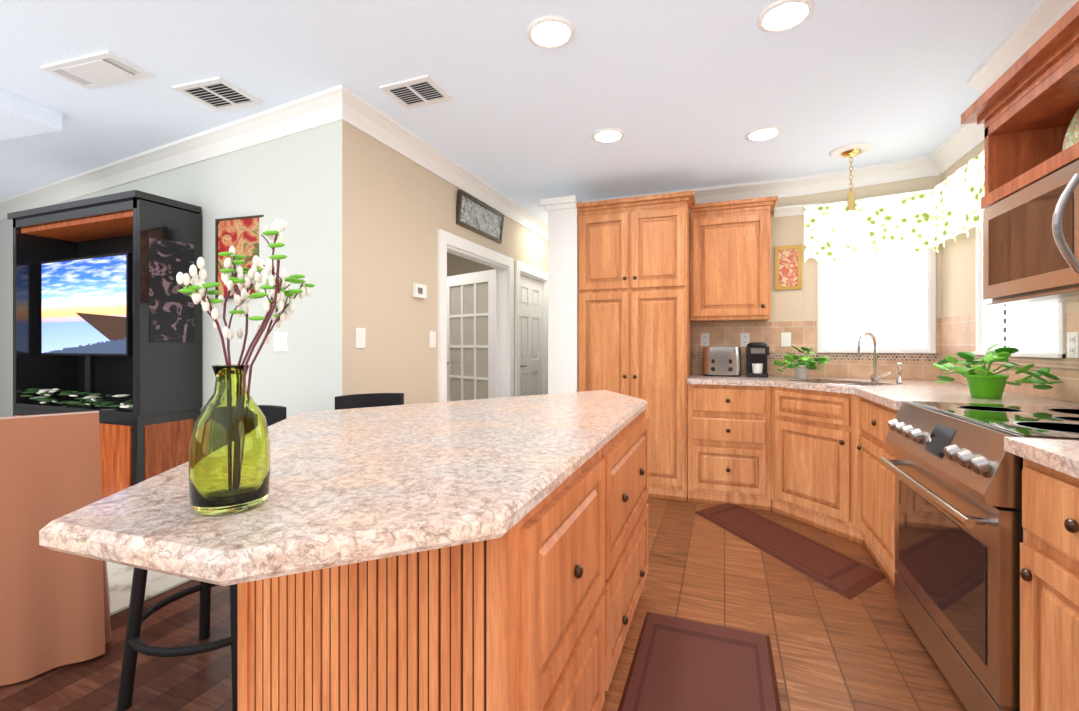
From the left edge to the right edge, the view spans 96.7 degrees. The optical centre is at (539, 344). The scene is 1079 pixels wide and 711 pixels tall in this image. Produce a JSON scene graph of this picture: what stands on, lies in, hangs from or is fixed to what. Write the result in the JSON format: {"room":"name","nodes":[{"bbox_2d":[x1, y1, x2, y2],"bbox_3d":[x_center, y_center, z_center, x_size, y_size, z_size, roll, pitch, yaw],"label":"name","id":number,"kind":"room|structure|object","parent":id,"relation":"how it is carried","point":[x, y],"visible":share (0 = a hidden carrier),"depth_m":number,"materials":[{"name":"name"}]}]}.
{"room":"kitchen","nodes":[
{"label":"kitchen","id":0,"kind":"room"},
{"bbox_2d":[0,90,61,140],"bbox_3d":[-5.177,-1.300,1.650,4.312,0.099,3.861,0,0,21],"label":"beam","id":1,"kind":"structure","parent":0,"point":[19,117],"depth_m":2.70,"materials":[{"name":"white paint"}]},
{"bbox_2d":[0,120,341,418],"bbox_3d":[-4.089,-0.075,4.182,6.798,2.550,0.120,0,0,27],"label":"wall","id":2,"kind":"structure","parent":0,"point":[296,179],"depth_m":2.84,"materials":[{"name":"white paint"}]},
{"bbox_2d":[215,215,263,298],"bbox_3d":[-1.819,-0.540,2.966,0.439,0.500,0.028,0,0,16],"label":"picture","id":3,"kind":"object","parent":2,"relation":"attached to","point":[242,233],"visible":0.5,"depth_m":2.98,"materials":[{"name":"red"}]},
{"bbox_2d":[274,332,287,350],"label":"light switch","id":4,"kind":"object","parent":2,"relation":"attached to","point":[281,338],"depth_m":2.82,"materials":[{"name":"white plastic"}]},
{"bbox_2d":[0,84,984,240],"bbox_3d":[-1.040,-1.286,3.168,6.393,0.125,11.644,0,0,-40],"label":"crown molding","id":5,"kind":"structure","parent":2,"relation":"attached to","point":[337,103],"depth_m":3.39,"materials":[{"name":"white wood"}]},
{"bbox_2d":[342,120,547,404],"bbox_3d":[-0.512,-0.075,4.201,0.100,2.550,3.370,0,0,21],"label":"wall","id":6,"kind":"structure","parent":0,"point":[394,209],"depth_m":3.01,"materials":[{"name":"beige paint"}]},
{"bbox_2d":[355,328,365,347],"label":"light switch","id":7,"kind":"object","parent":6,"relation":"attached to","point":[360,333],"depth_m":2.73,"materials":[{"name":"white plastic"}]},
{"bbox_2d":[413,283,426,298],"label":"thermostat","id":8,"kind":"object","parent":6,"relation":"attached to","point":[419,290],"depth_m":3.23,"materials":[{"name":"white plastic"}]},
{"bbox_2d":[429,331,435,346],"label":"light switch","id":9,"kind":"object","parent":6,"relation":"attached to","point":[432,334],"depth_m":3.40,"materials":[{"name":"white plastic"}]},
{"bbox_2d":[447,269,497,400],"bbox_3d":[-0.717,0.230,4.904,0.843,1.920,0.151,0,0,42],"label":"door leaf","id":10,"kind":"structure","parent":6,"relation":"in","point":[490,276],"depth_m":4.83,"materials":[{"name":"white wood"}]},
{"bbox_2d":[456,190,503,243],"bbox_3d":[-0.491,-1.068,4.072,0.055,0.262,0.780,0,0,21],"label":"framed picture","id":11,"kind":"object","parent":6,"relation":"attached to","point":[472,214],"visible":1,"depth_m":4.01,"materials":[{"name":"brown"}]},
{"bbox_2d":[438,229,547,401],"bbox_3d":[-0.355,0.180,4.580,0.120,2.040,2.330,0,0,21],"label":"door frame","id":12,"kind":"structure","parent":6,"relation":"attached to","point":[448,242],"depth_m":4.60,"materials":[{"name":"white wood"}]},
{"bbox_2d":[520,275,541,395],"bbox_3d":[-0.105,0.231,5.218,0.087,1.918,0.736,0,0,21],"label":"door leaf","id":13,"kind":"structure","parent":6,"relation":"in","point":[530,289],"depth_m":5.23,"materials":[{"name":"white wood"}]},
{"bbox_2d":[447,252,495,400],"bbox_3d":[-1.474,-0.075,5.124,2.360,2.550,3.500,0,0,21],"label":"wall","id":14,"kind":"structure","parent":0,"point":[456,265],"depth_m":6.70,"materials":[{"name":"beige paint"}]},
{"bbox_2d":[0,497,966,710],"bbox_3d":[-2.482,1.240,3.637,10.750,0.080,11.000,0,0,21],"label":"floor","id":15,"kind":"structure","parent":0,"point":[831,651],"depth_m":1.98,"materials":[{"name":"tile"}]},
{"bbox_2d":[7,190,201,498],"bbox_3d":[-2.970,0.142,3.251,1.421,2.116,0.398,0,0,21],"label":"armoire","id":16,"kind":"object","parent":15,"relation":"on","point":[102,322],"visible":0.87,"depth_m":3.11,"materials":[{"name":"black paint"}]},
{"bbox_2d":[106,561,191,615],"bbox_3d":[-3.198,1.194,1.631,2.059,0.012,2.740,0,0,21],"label":"rug","id":17,"kind":"object","parent":15,"relation":"on","point":[120,577],"visible":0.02,"depth_m":2.39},
{"bbox_2d":[0,411,110,685],"bbox_3d":[-2.103,0.727,1.916,0.584,0.920,0.701,0,0,-42],"label":"chair","id":18,"kind":"object","parent":17,"relation":"on","point":[55,605],"visible":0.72,"depth_m":1.77,"materials":[{"name":"brown fabric"}]},
{"bbox_2d":[116,405,285,710],"bbox_3d":[-1.185,0.726,1.780,0.530,0.952,0.530,0,0,21],"label":"stool","id":19,"kind":"object","parent":15,"relation":"on","point":[273,414],"visible":0.28,"depth_m":1.59,"materials":[{"name":"grey metal"}]},
{"bbox_2d":[39,390,648,710],"bbox_3d":[-0.309,0.735,1.871,1.277,0.930,2.456,0,0,21],"label":"kitchen island","id":20,"kind":"object","parent":15,"relation":"on","point":[490,554],"visible":0.91,"depth_m":0.98,"materials":[{"name":"stone"}]},
{"bbox_2d":[176,218,314,514],"bbox_3d":[-0.491,0.023,0.830,0.174,0.489,0.209,0,0,-8],"label":"vase","id":21,"kind":"object","parent":20,"relation":"on","point":[230,462],"visible":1,"depth_m":0.78,"materials":[{"name":"green glass"}]},
{"bbox_2d":[335,393,403,409],"bbox_3d":[-0.771,0.726,2.280,0.526,0.952,0.526,0,0,44],"label":"stool","id":22,"kind":"object","parent":15,"relation":"on","point":[370,399],"visible":0.02,"depth_m":2.45,"materials":[{"name":"grey metal"}]},
{"bbox_2d":[576,190,694,500],"bbox_3d":[0.844,0.020,4.064,0.914,2.360,0.650,0,0,21],"label":"pantry","id":23,"kind":"object","parent":15,"relation":"on","point":[635,324],"visible":0.8,"depth_m":3.76,"materials":[{"name":"brown wood"}]},
{"bbox_2d":[618,611,780,710],"bbox_3d":[0.511,1.190,1.540,0.501,0.018,1.142,0,0,21],"label":"floor mat","id":24,"kind":"object","parent":15,"relation":"on","point":[678,664],"visible":1,"depth_m":1.75,"materials":[{"name":"brown"}]},
{"bbox_2d":[695,504,885,599],"bbox_3d":[1.454,1.190,2.966,0.386,0.018,1.361,0,0,-16],"label":"area rug","id":25,"kind":"object","parent":15,"relation":"on","point":[846,576],"visible":0.92,"depth_m":2.76,"materials":[{"name":"brown fabric"}]},
{"bbox_2d":[687,331,1078,710],"bbox_3d":[1.431,0.554,2.067,1.710,1.292,3.986,0,0,21],"label":"base cabinet","id":26,"kind":"object","parent":15,"relation":"on","point":[808,451],"visible":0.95,"depth_m":2.90,"materials":[{"name":"brown wood"}]},
{"bbox_2d":[703,347,740,376],"bbox_3d":[1.496,0.134,3.939,0.292,0.240,0.183,0,0,21],"label":"toaster","id":27,"kind":"object","parent":26,"relation":"on","point":[717,361],"visible":1,"depth_m":3.86,"materials":[{"name":"silver metal"}]},
{"bbox_2d":[746,342,768,377],"bbox_3d":[1.751,0.116,3.863,0.160,0.277,0.212,0,0,21],"label":"coffee maker","id":28,"kind":"object","parent":26,"relation":"on","point":[756,352],"visible":1,"depth_m":3.80,"materials":[{"name":"black plastic"}]},
{"bbox_2d":[773,346,828,378],"bbox_3d":[2.007,0.129,3.677,0.390,0.250,0.398,0,0,21],"label":"potted plant","id":29,"kind":"object","parent":26,"relation":"on","point":[805,364],"visible":1,"depth_m":3.61,"materials":[{"name":"green plant"}]},
{"bbox_2d":[932,344,1063,398],"bbox_3d":[2.159,0.124,2.295,0.469,0.260,0.422,0,0,21],"label":"potted plant","id":30,"kind":"object","parent":26,"relation":"on","point":[981,382],"visible":1,"depth_m":2.27,"materials":[{"name":"green plant"}]},
{"bbox_2d":[878,401,1078,710],"bbox_3d":[1.758,0.725,1.648,0.793,0.950,0.894,0,0,21],"label":"range","id":31,"kind":"object","parent":15,"relation":"on","point":[959,529],"visible":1,"depth_m":1.56,"materials":[{"name":"silver metal"}]},
{"bbox_2d":[0,0,1039,223],"bbox_3d":[-2.482,-1.390,3.637,10.750,0.080,11.000,0,0,21],"label":"ceiling","id":32,"kind":"structure","parent":0,"point":[685,82],"depth_m":2.42,"materials":[{"name":"white paint"}]},
{"bbox_2d":[40,50,452,110],"bbox_3d":[-1.451,-1.343,2.475,1.726,0.014,0.976,0,0,21],"label":"vents","id":33,"kind":"object","parent":32,"relation":"attached to","point":[104,68],"depth_m":2.47,"materials":[{"name":"white metal"}]},
{"bbox_2d":[527,16,574,48],"bbox_3d":[0.049,-1.343,2.058,0.209,0.012,0.214,0,0,21],"label":"recessed light","id":34,"kind":"object","parent":32,"relation":"in","point":[550,32],"depth_m":2.06,"materials":[{"name":"white"}]},
{"bbox_2d":[592,128,624,142],"bbox_3d":[0.439,-1.343,3.068,0.208,0.012,0.218,0,0,21],"label":"recessed light","id":35,"kind":"object","parent":32,"relation":"in","point":[606,135],"depth_m":3.08,"materials":[{"name":"white glass"}]},
{"bbox_2d":[745,126,781,140],"bbox_3d":[1.418,-1.343,3.040,0.207,0.012,0.219,0,0,21],"label":"recessed light","id":36,"kind":"object","parent":32,"relation":"in","point":[766,132],"depth_m":3.05,"materials":[{"name":"white"}]},
{"bbox_2d":[757,0,814,32],"bbox_3d":[0.998,-1.343,1.950,0.207,0.012,0.211,0,0,21],"label":"recessed light","id":37,"kind":"object","parent":32,"relation":"in","point":[782,15],"depth_m":1.95,"materials":[{"name":"white"}]},
{"bbox_2d":[829,142,873,245],"bbox_3d":[2.156,-1.025,3.323,0.260,0.650,0.260,0,0,21],"label":"pendant light","id":38,"kind":"object","parent":32,"relation":"hanging from","point":[851,229],"visible":1,"depth_m":3.28,"materials":[{"name":"white glass"}]},
{"bbox_2d":[540,195,581,393],"bbox_3d":[0.434,-0.010,4.704,0.303,2.420,1.590,0,0,21],"label":"pilaster column","id":39,"kind":"structure","parent":0,"point":[562,211],"depth_m":4.00,"materials":[{"name":"white paint"}]},
{"bbox_2d":[689,196,802,375],"bbox_3d":[1.248,-0.075,4.331,1.990,2.550,0.100,0,0,21],"label":"wall","id":40,"kind":"structure","parent":0,"point":[786,305],"depth_m":3.97,"materials":[{"name":"beige paint"}]},
{"bbox_2d":[690,196,777,321],"bbox_3d":[1.581,-0.667,3.941,0.638,0.935,0.381,0,0,21],"label":"upper cabinet","id":41,"kind":"object","parent":40,"relation":"attached to","point":[730,241],"visible":0.98,"depth_m":3.79,"materials":[{"name":"brown wood"}]},
{"bbox_2d":[775,245,801,289],"bbox_3d":[2.050,-0.636,3.956,0.200,0.360,0.018,0,0,21],"label":"picture","id":42,"kind":"object","parent":40,"relation":"attached to","point":[788,259],"visible":1,"depth_m":3.95,"materials":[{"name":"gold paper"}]},
{"bbox_2d":[774,203,821,217],"bbox_3d":[2.101,-1.098,3.916,0.340,0.070,0.060,0,0,21],"label":"crown molding","id":43,"kind":"structure","parent":40,"relation":"attached to","point":[795,210],"depth_m":3.93,"materials":[{"name":"white wood"}]},
{"bbox_2d":[803,175,940,380],"bbox_3d":[2.550,-0.075,3.731,0.869,2.550,0.100,0,0,33],"label":"wall","id":44,"kind":"structure","parent":0,"point":[810,268],"depth_m":3.76,"materials":[{"name":"beige paint"}]},
{"bbox_2d":[817,247,935,352],"bbox_3d":[2.577,-0.395,3.708,0.737,0.910,0.150,0,0,33],"label":"sink window","id":45,"kind":"structure","parent":44,"relation":"in","point":[891,297],"depth_m":3.71,"materials":[{"name":"white glass"}]},
{"bbox_2d":[692,312,1078,402],"bbox_3d":[1.431,0.029,2.068,1.718,0.448,3.989,0,0,21],"label":"tile backsplash","id":46,"kind":"structure","parent":44,"relation":"attached to","point":[955,334],"depth_m":3.60,"materials":[{"name":"tile"}]},
{"bbox_2d":[701,333,708,345],"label":"outlet","id":47,"kind":"object","parent":46,"relation":"attached to","point":[704,336],"depth_m":4.18,"materials":[{"name":"white plastic"}]},
{"bbox_2d":[740,333,749,345],"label":"outlet","id":48,"kind":"object","parent":46,"relation":"attached to","point":[744,337],"depth_m":4.07,"materials":[{"name":"white plastic"}]},
{"bbox_2d":[781,333,790,346],"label":"light switch","id":49,"kind":"object","parent":46,"relation":"attached to","point":[785,337],"depth_m":3.96,"materials":[{"name":"white plastic"}]},
{"bbox_2d":[1067,332,1078,357],"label":"outlet","id":50,"kind":"object","parent":46,"relation":"attached to","point":[1072,337],"depth_m":2.12,"materials":[{"name":"white plastic"}]},
{"bbox_2d":[941,141,1078,402],"bbox_3d":[1.626,-0.075,0.048,0.100,2.550,7.260,0,0,21],"label":"wall","id":51,"kind":"structure","parent":0,"point":[958,259],"depth_m":3.16,"materials":[{"name":"beige paint"}]},
{"bbox_2d":[804,150,983,263],"bbox_3d":[2.261,-0.882,3.022,0.855,0.465,1.607,0,0,21],"label":"valance curtain","id":52,"kind":"object","parent":51,"relation":"attached to","point":[917,221],"visible":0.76,"depth_m":3.49,"materials":[{"name":"white fabric"}]},
{"bbox_2d":[972,223,1065,357],"bbox_3d":[2.584,-0.395,2.545,0.150,0.910,0.809,0,0,21],"label":"window","id":53,"kind":"structure","parent":51,"relation":"in","point":[1035,329],"depth_m":2.66,"materials":[{"name":"white glass"}]},
{"bbox_2d":[961,0,1078,208],"bbox_3d":[1.771,-0.605,1.203,0.455,0.861,1.880,0,0,21],"label":"upper cabinet","id":54,"kind":"object","parent":51,"relation":"attached to","point":[1029,115],"visible":0.9,"depth_m":1.85,"materials":[{"name":"brown wood"}]},
{"bbox_2d":[983,160,1078,304],"bbox_3d":[1.907,-0.379,1.591,0.480,0.416,0.900,0,0,21],"label":"microwave","id":55,"kind":"object","parent":54,"relation":"attached to","point":[1031,235],"visible":1,"depth_m":1.73,"materials":[{"name":"silver metal"}]},
{"bbox_2d":[967,0,1077,93],"bbox_3d":[1.225,-1.198,-0.438,0.298,0.303,6.065,0,0,21],"label":"soffit","id":56,"kind":"structure","parent":0,"point":[1046,13],"depth_m":2.06,"materials":[{"name":"beige paint"}]}
]}

